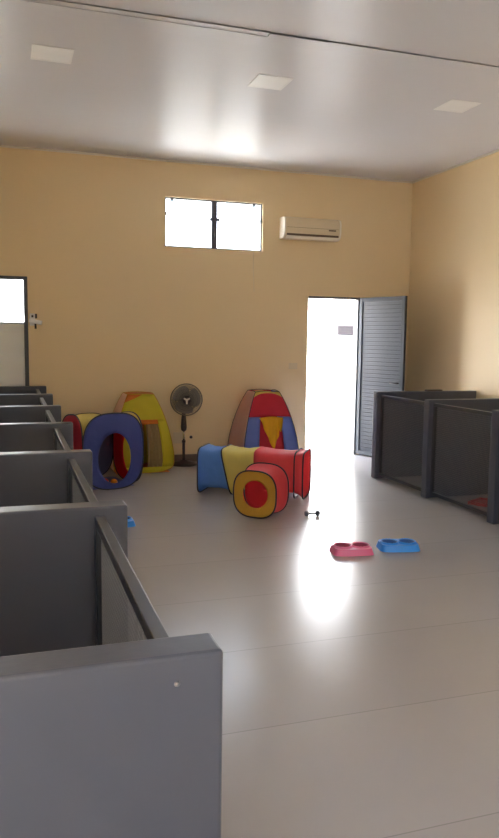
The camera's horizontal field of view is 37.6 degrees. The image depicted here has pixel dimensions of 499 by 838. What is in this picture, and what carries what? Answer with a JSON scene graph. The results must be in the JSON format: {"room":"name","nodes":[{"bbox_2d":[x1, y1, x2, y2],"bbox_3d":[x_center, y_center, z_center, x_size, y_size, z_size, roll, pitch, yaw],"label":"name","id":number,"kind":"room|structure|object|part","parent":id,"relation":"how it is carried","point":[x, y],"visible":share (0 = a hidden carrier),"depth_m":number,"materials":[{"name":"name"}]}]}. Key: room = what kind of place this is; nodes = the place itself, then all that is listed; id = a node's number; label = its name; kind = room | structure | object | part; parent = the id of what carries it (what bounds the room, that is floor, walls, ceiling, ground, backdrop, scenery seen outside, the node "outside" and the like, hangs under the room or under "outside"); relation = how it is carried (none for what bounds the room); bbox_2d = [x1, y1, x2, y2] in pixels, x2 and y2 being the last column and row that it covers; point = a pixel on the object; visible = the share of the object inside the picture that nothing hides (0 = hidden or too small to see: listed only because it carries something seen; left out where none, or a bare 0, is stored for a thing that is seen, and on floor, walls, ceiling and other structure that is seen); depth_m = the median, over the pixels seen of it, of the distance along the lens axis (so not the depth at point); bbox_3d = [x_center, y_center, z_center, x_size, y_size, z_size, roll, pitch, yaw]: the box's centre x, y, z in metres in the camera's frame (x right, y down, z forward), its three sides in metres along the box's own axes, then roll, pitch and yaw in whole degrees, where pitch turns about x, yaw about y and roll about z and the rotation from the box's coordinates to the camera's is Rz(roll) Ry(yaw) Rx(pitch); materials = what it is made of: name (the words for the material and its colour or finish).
{"room":"dog daycare","nodes":[
{"label":"dog daycare","id":0,"kind":"room"},
{"bbox_2d":[0,147,412,454],"bbox_3d":[-0.778,-1.283,9.054,6.418,3.628,0.160,-1,7,-18],"label":"wall","id":1,"kind":"structure","parent":0,"point":[120,309],"depth_m":8.91,"materials":[{"name":"beige paint"}]},
{"bbox_2d":[0,275,28,385],"bbox_3d":[-3.009,-0.518,8.341,0.962,2.205,0.065,-1,7,-18],"label":"door","id":2,"kind":"structure","parent":1,"relation":"in","point":[14,345],"depth_m":8.40,"materials":[{"name":"white wood"}]},
{"bbox_3d":[-3.002,-1.093,8.280,0.872,0.018,0.030,-1,7,-18],"label":"rail","id":3,"kind":"part","parent":2,"relation":"part of","materials":[{"name":"grey metal"}]},
{"bbox_3d":[-3.013,-0.265,8.371,0.902,1.655,0.016,-1,7,-18],"label":"panel","id":4,"kind":"part","parent":2,"relation":"part of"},
{"bbox_2d":[29,313,41,328],"bbox_3d":[-2.453,-1.121,8.405,0.148,0.175,0.060,-1,7,-18],"label":"wall bracket","id":5,"kind":"object","parent":1,"relation":"attached to","point":[32,320],"visible":1,"depth_m":8.39,"materials":[{"name":"white plastic"}]},
{"bbox_3d":[-2.490,-1.140,8.414,0.060,0.140,0.014,-1,7,-18],"label":"plate","id":6,"kind":"part","parent":5,"relation":"part of","materials":[{"name":"white plastic"}]},
{"bbox_3d":[-2.453,-1.116,8.405,0.148,0.074,0.060,-1,7,-18],"label":"bracket arm","id":7,"kind":"part","parent":5,"relation":"part of","materials":[{"name":"white plastic"}]},
{"bbox_2d":[173,432,182,443],"bbox_3d":[-0.870,0.233,9.106,0.150,0.140,0.012,-1,7,-18],"label":"wall socket","id":8,"kind":"object","parent":1,"relation":"attached to","point":[177,436],"visible":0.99,"depth_m":9.10,"materials":[{"name":"beige plastic"}]},
{"bbox_2d":[174,454,196,460],"bbox_3d":[-0.216,0.472,9.349,4.924,0.090,0.012,-1,7,-18],"label":"baseboard","id":9,"kind":"structure","parent":1,"relation":"attached to","point":[192,457],"depth_m":9.16,"materials":[{"name":"brown tile"}]},
{"bbox_2d":[0,145,412,183],"bbox_3d":[-0.727,-3.065,8.772,6.098,0.022,0.020,-1,7,-18],"label":"trim","id":10,"kind":"structure","parent":1,"relation":"attached to","point":[5,146],"depth_m":8.80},
{"bbox_2d":[165,197,261,250],"bbox_3d":[-0.435,-2.380,9.001,1.235,0.584,0.076,-1,7,-18],"label":"window","id":11,"kind":"structure","parent":1,"relation":"in","point":[213,219],"depth_m":8.99,"materials":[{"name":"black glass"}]},
{"bbox_2d":[253,251,253,285],"bbox_3d":[0.053,-1.845,9.172,0.022,0.500,0.008,-1,7,-18],"label":"cord","id":12,"kind":"object","parent":11,"relation":"hanging from","point":[253,251],"visible":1,"depth_m":9.16,"materials":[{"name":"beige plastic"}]},
{"bbox_2d":[289,363,296,368],"bbox_3d":[0.562,-0.684,9.473,0.120,0.080,0.011,-1,7,-18],"label":"light switch","id":13,"kind":"object","parent":1,"relation":"attached to","point":[291,365],"visible":1,"depth_m":9.47,"materials":[{"name":"beige plastic"}]},
{"bbox_2d":[279,216,341,241],"bbox_3d":[0.770,-2.392,9.249,0.770,0.264,0.194,-1,7,-18],"label":"air conditioner","id":14,"kind":"object","parent":1,"relation":"attached to","point":[290,228],"visible":1,"depth_m":9.17,"materials":[{"name":"beige plastic"}]},
{"bbox_2d":[287,233,338,237],"bbox_3d":[0.788,-2.300,9.201,0.700,0.024,0.056,-1,7,-18],"label":"outlet","id":15,"kind":"object","parent":14,"relation":"attached to","point":[289,235],"depth_m":9.18,"materials":[{"name":"white plastic"}]},
{"bbox_2d":[309,296,407,455],"bbox_3d":[1.389,-0.539,9.585,1.313,2.090,0.505,3,7,19],"label":"door","id":16,"kind":"structure","parent":1,"relation":"in","point":[380,322],"depth_m":9.50,"materials":[{"name":"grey metal"}]},
{"bbox_3d":[1.081,-0.557,9.711,0.732,2.090,0.112,-1,7,-18],"label":"frame","id":17,"kind":"part","parent":16,"relation":"part of","materials":[{"name":"grey metal"}]},
{"bbox_3d":[1.688,-0.529,9.455,0.021,1.967,0.669,-4,8,-38],"label":"louvre panel","id":18,"kind":"part","parent":16,"relation":"part of","materials":[{"name":"grey metal"}]},
{"bbox_2d":[0,0,498,181],"bbox_3d":[1.051,-2.518,3.367,6.418,0.120,11.770,-1,7,-18],"label":"ceiling","id":19,"kind":"structure","parent":0,"point":[123,91],"depth_m":6.14,"materials":[{"name":"white paint"}]},
{"bbox_2d":[31,44,73,63],"bbox_3d":[-1.473,-2.720,5.473,0.300,0.006,0.300,-1,7,-18],"label":"recessed light","id":20,"kind":"object","parent":19,"relation":"in","point":[38,52],"visible":1,"depth_m":5.47,"materials":[{"name":"white plastic"}]},
{"bbox_2d":[0,0,498,70],"bbox_3d":[0.423,-2.666,5.248,6.078,0.014,0.255,-1,7,-18],"label":"ceiling light","id":21,"kind":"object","parent":19,"relation":"attached to","point":[58,8],"depth_m":4.91,"materials":[{"name":"white plastic"}]},
{"bbox_2d":[248,74,293,90],"bbox_3d":[0.170,-2.757,6.010,0.300,0.006,0.300,-1,7,-18],"label":"recessed light","id":22,"kind":"object","parent":19,"relation":"in","point":[264,81],"visible":1,"depth_m":6.00,"materials":[{"name":"white plastic"}]},
{"bbox_2d":[433,99,480,112],"bbox_3d":[1.857,-2.796,6.561,0.300,0.006,0.300,-1,7,-18],"label":"recessed light","id":23,"kind":"object","parent":19,"relation":"in","point":[458,106],"visible":1,"depth_m":6.56,"materials":[{"name":"white plastic"}]},
{"bbox_2d":[93,420,498,837],"bbox_3d":[-1.880,0.074,13.813,55.000,0.140,32.760,-1,7,-18],"label":"floor","id":24,"kind":"structure","parent":0,"point":[360,694],"depth_m":3.80,"materials":[{"name":"tile"}]},
{"bbox_2d":[0,386,46,393],"bbox_3d":[-2.963,0.120,8.203,1.349,0.968,0.092,-1,7,-18],"label":"wall","id":25,"kind":"structure","parent":24,"relation":"on","point":[3,389],"depth_m":8.24,"materials":[{"name":"grey ceramic"}]},
{"bbox_2d":[0,394,52,405],"bbox_3d":[-2.597,0.247,7.099,1.355,0.968,0.092,-1,7,-18],"label":"wall","id":26,"kind":"structure","parent":24,"relation":"on","point":[5,399],"depth_m":7.13,"materials":[{"name":"grey ceramic"}]},
{"bbox_2d":[0,405,60,422],"bbox_3d":[-2.208,0.383,5.908,1.349,0.968,0.092,-1,7,-18],"label":"wall","id":27,"kind":"structure","parent":24,"relation":"on","point":[26,413],"depth_m":5.95,"materials":[{"name":"grey ceramic"}]},
{"bbox_2d":[45,410,55,421],"bbox_3d":[-1.494,0.436,5.493,0.066,0.902,1.142,-1,7,-18],"label":"gate","id":28,"kind":"object","parent":27,"relation":"attached to","point":[49,417],"visible":0.12,"depth_m":5.64,"materials":[{"name":"grey metal"}]},
{"bbox_2d":[0,422,72,451],"bbox_3d":[-1.825,0.517,4.737,1.344,0.968,0.092,-1,7,-18],"label":"wall","id":29,"kind":"structure","parent":24,"relation":"on","point":[32,436],"depth_m":4.78,"materials":[{"name":"grey ceramic"}]},
{"bbox_2d":[54,428,70,449],"bbox_3d":[-1.109,0.571,4.312,0.066,0.902,1.160,-1,7,-18],"label":"gate","id":30,"kind":"object","parent":29,"relation":"attached to","point":[60,443],"visible":0.11,"depth_m":4.46,"materials":[{"name":"grey metal"}]},
{"bbox_2d":[40,397,46,404],"bbox_3d":[-1.878,0.301,6.674,0.066,0.902,1.162,-1,7,-18],"label":"gate","id":31,"kind":"object","parent":24,"relation":"on","point":[42,401],"visible":0.13,"depth_m":6.81,"materials":[{"name":"grey metal"}]},
{"bbox_2d":[0,449,92,506],"bbox_3d":[-1.438,0.653,3.547,1.335,0.968,0.092,-1,7,-18],"label":"wall","id":32,"kind":"structure","parent":24,"relation":"on","point":[26,477],"depth_m":3.59,"materials":[{"name":"grey ceramic"}]},
{"bbox_2d":[68,459,97,502],"bbox_3d":[-0.728,0.705,3.141,0.066,0.902,1.122,-1,7,-18],"label":"gate","id":33,"kind":"object","parent":32,"relation":"attached to","point":[80,491],"visible":0.17,"depth_m":3.28,"materials":[{"name":"grey metal"}]},
{"bbox_2d":[0,500,127,656],"bbox_3d":[-1.064,0.785,2.393,1.323,0.968,0.092,-1,7,-18],"label":"wall","id":34,"kind":"structure","parent":24,"relation":"on","point":[48,575],"depth_m":2.45,"materials":[{"name":"grey ceramic"}]},
{"bbox_2d":[62,411,143,489],"bbox_3d":[-1.544,0.293,7.675,0.663,0.783,0.682,-3,7,-33],"label":"tunnel","id":35,"kind":"object","parent":24,"relation":"on","point":[104,435],"visible":0.64,"depth_m":7.47,"materials":[{"name":"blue fabric"}]},
{"bbox_3d":[-1.822,0.321,7.506,0.002,0.744,0.650,-3,8,-33],"label":"panel","id":36,"kind":"part","parent":35,"relation":"part of","materials":[{"name":"red fabric"}]},
{"bbox_3d":[-1.752,0.292,7.939,0.590,0.708,0.002,-3,8,-33],"label":"panel","id":37,"kind":"part","parent":35,"relation":"part of","materials":[{"name":"blue fabric"}]},
{"bbox_3d":[-1.547,0.056,7.656,0.642,0.296,0.642,-3,7,-33],"label":"panel","id":38,"kind":"part","parent":35,"relation":"part of","materials":[{"name":"yellow fabric"}]},
{"bbox_3d":[-1.554,0.672,7.724,0.488,0.003,0.552,-3,7,-33],"label":"floor panel","id":39,"kind":"part","parent":35,"relation":"part of","materials":[{"name":"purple fabric"}]},
{"bbox_3d":[-1.367,0.325,7.404,0.650,0.770,0.020,-3,8,-33],"label":"panel","id":40,"kind":"part","parent":35,"relation":"part of","materials":[{"name":"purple fabric"}]},
{"bbox_3d":[-1.302,0.290,7.844,0.002,0.744,0.653,-4,8,-38],"label":"panel","id":41,"kind":"part","parent":35,"relation":"part of","materials":[{"name":"red fabric"}]},
{"bbox_2d":[0,633,222,837],"bbox_3d":[-0.691,0.916,1.244,1.313,0.968,0.096,-1,7,-18],"label":"wall","id":42,"kind":"structure","parent":24,"relation":"on","point":[116,740],"depth_m":1.31,"materials":[{"name":"grey paint"}]},
{"bbox_2d":[95,516,168,645],"bbox_3d":[-0.353,0.837,1.991,0.066,0.902,1.116,-1,7,-18],"label":"gate","id":43,"kind":"object","parent":42,"relation":"attached to","point":[131,597],"visible":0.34,"depth_m":2.07,"materials":[{"name":"grey metal"}]},
{"bbox_2d":[128,516,135,526],"bbox_3d":[-1.095,0.843,6.016,0.304,0.059,0.210,-2,7,-24],"label":"pet bowl","id":44,"kind":"object","parent":24,"relation":"on","point":[131,523],"visible":0.2,"depth_m":5.98,"materials":[{"name":"blue plastic"}]},
{"bbox_2d":[110,391,173,473],"bbox_3d":[-1.296,0.135,8.559,0.697,0.898,0.698,-1,7,-19],"label":"tent","id":45,"kind":"object","parent":24,"relation":"on","point":[158,445],"visible":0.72,"depth_m":8.34,"materials":[{"name":"yellow fabric"}]},
{"bbox_3d":[-1.531,0.148,8.478,0.195,0.882,0.690,-1,7,-19],"label":"panel","id":46,"kind":"part","parent":45,"relation":"part of","materials":[{"name":"pink fabric"}]},
{"bbox_3d":[-1.325,-0.233,8.333,0.213,0.086,0.037,-3,7,-30],"label":"corner trim","id":47,"kind":"part","parent":45,"relation":"part of","materials":[{"name":"orange fabric"}]},
{"bbox_3d":[-1.290,-0.299,8.511,0.304,0.002,0.304,-1,7,-19],"label":"panel","id":48,"kind":"part","parent":45,"relation":"part of","materials":[{"name":"orange fabric"}]},
{"bbox_3d":[-1.378,0.116,8.793,0.690,0.882,0.195,-1,7,-19],"label":"panel","id":49,"kind":"part","parent":45,"relation":"part of","materials":[{"name":"yellow fabric"}]},
{"bbox_3d":[-1.302,0.580,8.608,0.607,0.002,0.607,-1,7,-19],"label":"floor panel","id":50,"kind":"part","parent":45,"relation":"part of","materials":[{"name":"yellow fabric"}]},
{"bbox_2d":[146,424,162,466],"bbox_3d":[-1.085,0.280,8.335,0.183,0.520,0.101,-1,7,-19],"label":"door curtain","id":51,"kind":"object","parent":45,"relation":"hanging from","point":[154,442],"depth_m":8.32,"materials":[{"name":"beige fabric"}]},
{"bbox_2d":[170,383,202,466],"bbox_3d":[-0.796,0.062,8.884,0.339,0.990,0.339,6,8,41],"label":"pedestal fan","id":52,"kind":"object","parent":24,"relation":"on","point":[186,399],"visible":1,"depth_m":8.82,"materials":[{"name":"brown plastic"}]},
{"bbox_3d":[-0.824,-0.307,8.800,0.204,0.183,0.033,-1,7,-18],"label":"fan blade","id":53,"kind":"part","parent":52,"relation":"part of","materials":[{"name":"black plastic"}]},
{"bbox_3d":[-0.787,-0.142,8.834,0.215,0.157,0.026,1,6,2],"label":"fan blade","id":54,"kind":"part","parent":52,"relation":"part of","materials":[{"name":"grey plastic"}]},
{"bbox_3d":[-0.663,-0.259,8.840,0.145,0.226,0.033,0,6,-10],"label":"fan blade","id":55,"kind":"part","parent":52,"relation":"part of","materials":[{"name":"black plastic"}]},
{"bbox_2d":[197,443,311,498],"bbox_3d":[0.052,0.511,7.311,1.062,0.466,0.466,2,6,14],"label":"tunnel","id":56,"kind":"object","parent":24,"relation":"on","point":[217,466],"visible":0.73,"depth_m":7.16,"materials":[{"name":"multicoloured fabric"}]},
{"bbox_2d":[233,462,288,518],"bbox_3d":[0.093,0.619,6.386,0.450,0.450,0.237,4,7,26],"label":"tunnel","id":57,"kind":"object","parent":24,"relation":"on","point":[266,485],"visible":1,"depth_m":6.34,"materials":[{"name":"yellow fabric"}]},
{"bbox_3d":[0.044,0.646,6.288,0.404,0.404,0.002,4,7,26],"label":"panel","id":58,"kind":"part","parent":57,"relation":"part of","materials":[{"name":"yellow fabric"}]},
{"bbox_3d":[0.141,0.625,6.488,0.404,0.404,0.002,4,7,26],"label":"panel","id":59,"kind":"part","parent":57,"relation":"part of","materials":[{"name":"red fabric"}]},
{"bbox_2d":[228,389,298,449],"bbox_3d":[0.170,0.098,9.004,0.697,0.912,0.741,-1,7,-17],"label":"tent","id":60,"kind":"object","parent":24,"relation":"on","point":[262,417],"visible":0.8,"depth_m":8.78,"materials":[{"name":"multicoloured fabric"}]},
{"bbox_3d":[-0.074,0.108,8.952,0.194,0.897,0.690,-1,7,-17],"label":"panel","id":61,"kind":"part","parent":60,"relation":"part of","materials":[{"name":"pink fabric"}]},
{"bbox_3d":[0.030,0.285,8.683,0.225,0.607,0.081,-1,7,-17],"label":"panel","id":62,"kind":"part","parent":60,"relation":"part of","materials":[{"name":"fabric"}]},
{"bbox_3d":[0.091,0.076,9.261,0.690,0.897,0.195,-1,7,-17],"label":"panel","id":63,"kind":"part","parent":60,"relation":"part of","materials":[{"name":"red fabric"}]},
{"bbox_2d":[259,420,283,448],"bbox_3d":[0.247,0.240,8.765,0.344,0.510,0.078,-1,7,-17],"label":"door curtain","id":64,"kind":"object","parent":60,"relation":"hanging from","point":[274,429],"depth_m":8.73,"materials":[{"name":"yellow fabric"}]},
{"bbox_3d":[0.476,0.275,8.820,0.219,0.607,0.081,-1,7,-17],"label":"panel","id":65,"kind":"part","parent":60,"relation":"part of","materials":[{"name":"fabric"}]},
{"bbox_2d":[304,511,319,515],"bbox_3d":[0.548,0.826,6.417,0.136,0.048,0.048,0,6,-7],"label":"toy","id":66,"kind":"object","parent":24,"relation":"on","point":[306,513],"visible":1,"depth_m":6.41,"materials":[{"name":"black metal"}]},
{"bbox_2d":[329,541,373,556],"bbox_3d":[0.743,0.941,5.346,0.304,0.059,0.210,0,6,-8],"label":"pet bowl","id":67,"kind":"object","parent":24,"relation":"on","point":[342,549],"visible":1,"depth_m":5.27,"materials":[{"name":"pink plastic"}]},
{"bbox_2d":[335,543,350,546],"bbox_3d":[0.678,0.939,5.336,0.116,0.043,0.116,0,6,-8],"label":"bowl","id":68,"kind":"object","parent":67,"relation":"on","point":[336,544],"depth_m":5.38,"materials":[{"name":"pink plastic"}]},
{"bbox_2d":[353,543,367,546],"bbox_3d":[0.808,0.939,5.355,0.116,0.043,0.116,0,6,-8],"label":"bowl","id":69,"kind":"object","parent":67,"relation":"on","point":[354,544],"depth_m":5.39,"materials":[{"name":"pink plastic"}]},
{"bbox_2d":[376,538,419,551],"bbox_3d":[1.106,0.933,5.459,0.304,0.059,0.210,0,6,-6],"label":"pet bowl","id":70,"kind":"object","parent":24,"relation":"on","point":[402,544],"visible":1,"depth_m":5.38,"materials":[{"name":"blue plastic"}]},
{"bbox_2d":[382,539,396,542],"bbox_3d":[1.040,0.931,5.452,0.116,0.043,0.116,0,6,-6],"label":"bowl","id":71,"kind":"object","parent":70,"relation":"on","point":[383,540],"depth_m":5.50,"materials":[{"name":"blue plastic"}]},
{"bbox_2d":[399,539,414,542],"bbox_3d":[1.171,0.932,5.465,0.116,0.043,0.116,0,6,-6],"label":"bowl","id":72,"kind":"object","parent":70,"relation":"on","point":[400,540],"depth_m":5.51,"materials":[{"name":"blue plastic"}]},
{"bbox_2d":[371,390,475,477],"bbox_3d":[2.001,0.164,8.391,1.285,0.968,0.092,-1,7,-18],"label":"wall","id":73,"kind":"structure","parent":24,"relation":"on","point":[462,394],"depth_m":8.25,"materials":[{"name":"black metal"}]},
{"bbox_2d":[421,398,498,497],"bbox_3d":[2.330,0.279,7.390,1.285,0.968,0.092,-1,7,-18],"label":"wall","id":74,"kind":"structure","parent":24,"relation":"on","point":[484,404],"depth_m":7.25,"materials":[{"name":"black metal"}]},
{"bbox_2d":[379,395,424,490],"bbox_3d":[1.601,0.234,7.697,0.066,0.902,0.980,-1,7,-18],"label":"gate","id":75,"kind":"object","parent":74,"relation":"attached to","point":[413,402],"visible":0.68,"depth_m":7.78,"materials":[{"name":"grey metal"}]},
{"bbox_3d":[1.608,0.664,7.758,0.033,0.033,0.962,-1,7,-18],"label":"rail","id":76,"kind":"part","parent":75,"relation":"part of","materials":[{"name":"grey metal"}]},
{"bbox_3d":[1.619,-0.200,7.663,0.033,0.033,0.962,-1,7,-18],"label":"rail","id":77,"kind":"part","parent":75,"relation":"part of","materials":[{"name":"grey metal"}]},
{"bbox_2d":[468,497,487,506],"bbox_3d":[2.225,0.793,6.998,0.180,0.030,0.260,7,9,43],"label":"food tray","id":78,"kind":"object","parent":24,"relation":"on","point":[477,499],"visible":0.46,"depth_m":6.99,"materials":[{"name":"red plastic"}]},
{"bbox_2d":[487,410,498,523],"bbox_3d":[2.660,0.393,6.389,1.285,0.968,0.092,-1,7,-18],"label":"wall","id":79,"kind":"structure","parent":24,"relation":"on","point":[493,485],"depth_m":6.18,"materials":[{"name":"grey ceramic"}]},
{"bbox_2d":[430,403,491,515],"bbox_3d":[1.930,0.348,6.696,0.066,0.902,0.980,-1,7,-18],"label":"gate","id":80,"kind":"object","parent":79,"relation":"attached to","point":[436,415],"visible":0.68,"depth_m":6.76,"materials":[{"name":"grey metal"}]},
{"bbox_3d":[1.938,0.779,6.757,0.033,0.033,0.962,-1,7,-18],"label":"rail","id":81,"kind":"part","parent":80,"relation":"part of","materials":[{"name":"grey metal"}]},
{"bbox_3d":[1.949,-0.085,6.662,0.033,0.033,0.962,-1,7,-18],"label":"rail","id":82,"kind":"part","parent":80,"relation":"part of","materials":[{"name":"grey metal"}]},
{"bbox_2d":[405,151,498,398],"bbox_3d":[4.000,-0.724,4.544,0.160,3.628,11.450,-1,7,-18],"label":"wall","id":83,"kind":"structure","parent":0,"point":[453,333],"depth_m":8.82,"materials":[{"name":"beige paint"}]},
{"bbox_2d":[413,149,498,182],"bbox_3d":[3.942,-2.513,4.309,0.020,0.022,11.429,-1,7,-18],"label":"trim","id":84,"kind":"structure","parent":83,"relation":"attached to","point":[497,150],"depth_m":8.73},
{"label":"outside","id":85,"kind":"structure","parent":0,"visible":0},
{"bbox_2d":[0,279,353,420],"bbox_3d":[0.679,-1.515,13.923,22.000,3.140,0.200,-1,7,-18],"label":"wall","id":86,"kind":"structure","parent":85,"point":[329,354],"depth_m":14.11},
{"bbox_2d":[337,325,353,334],"bbox_3d":[2.684,-1.734,14.421,2.070,0.200,0.060,-1,7,-18],"label":"window","id":87,"kind":"structure","parent":86,"relation":"in","point":[341,329],"depth_m":14.12,"materials":[{"name":"grey glass"}]}
]}

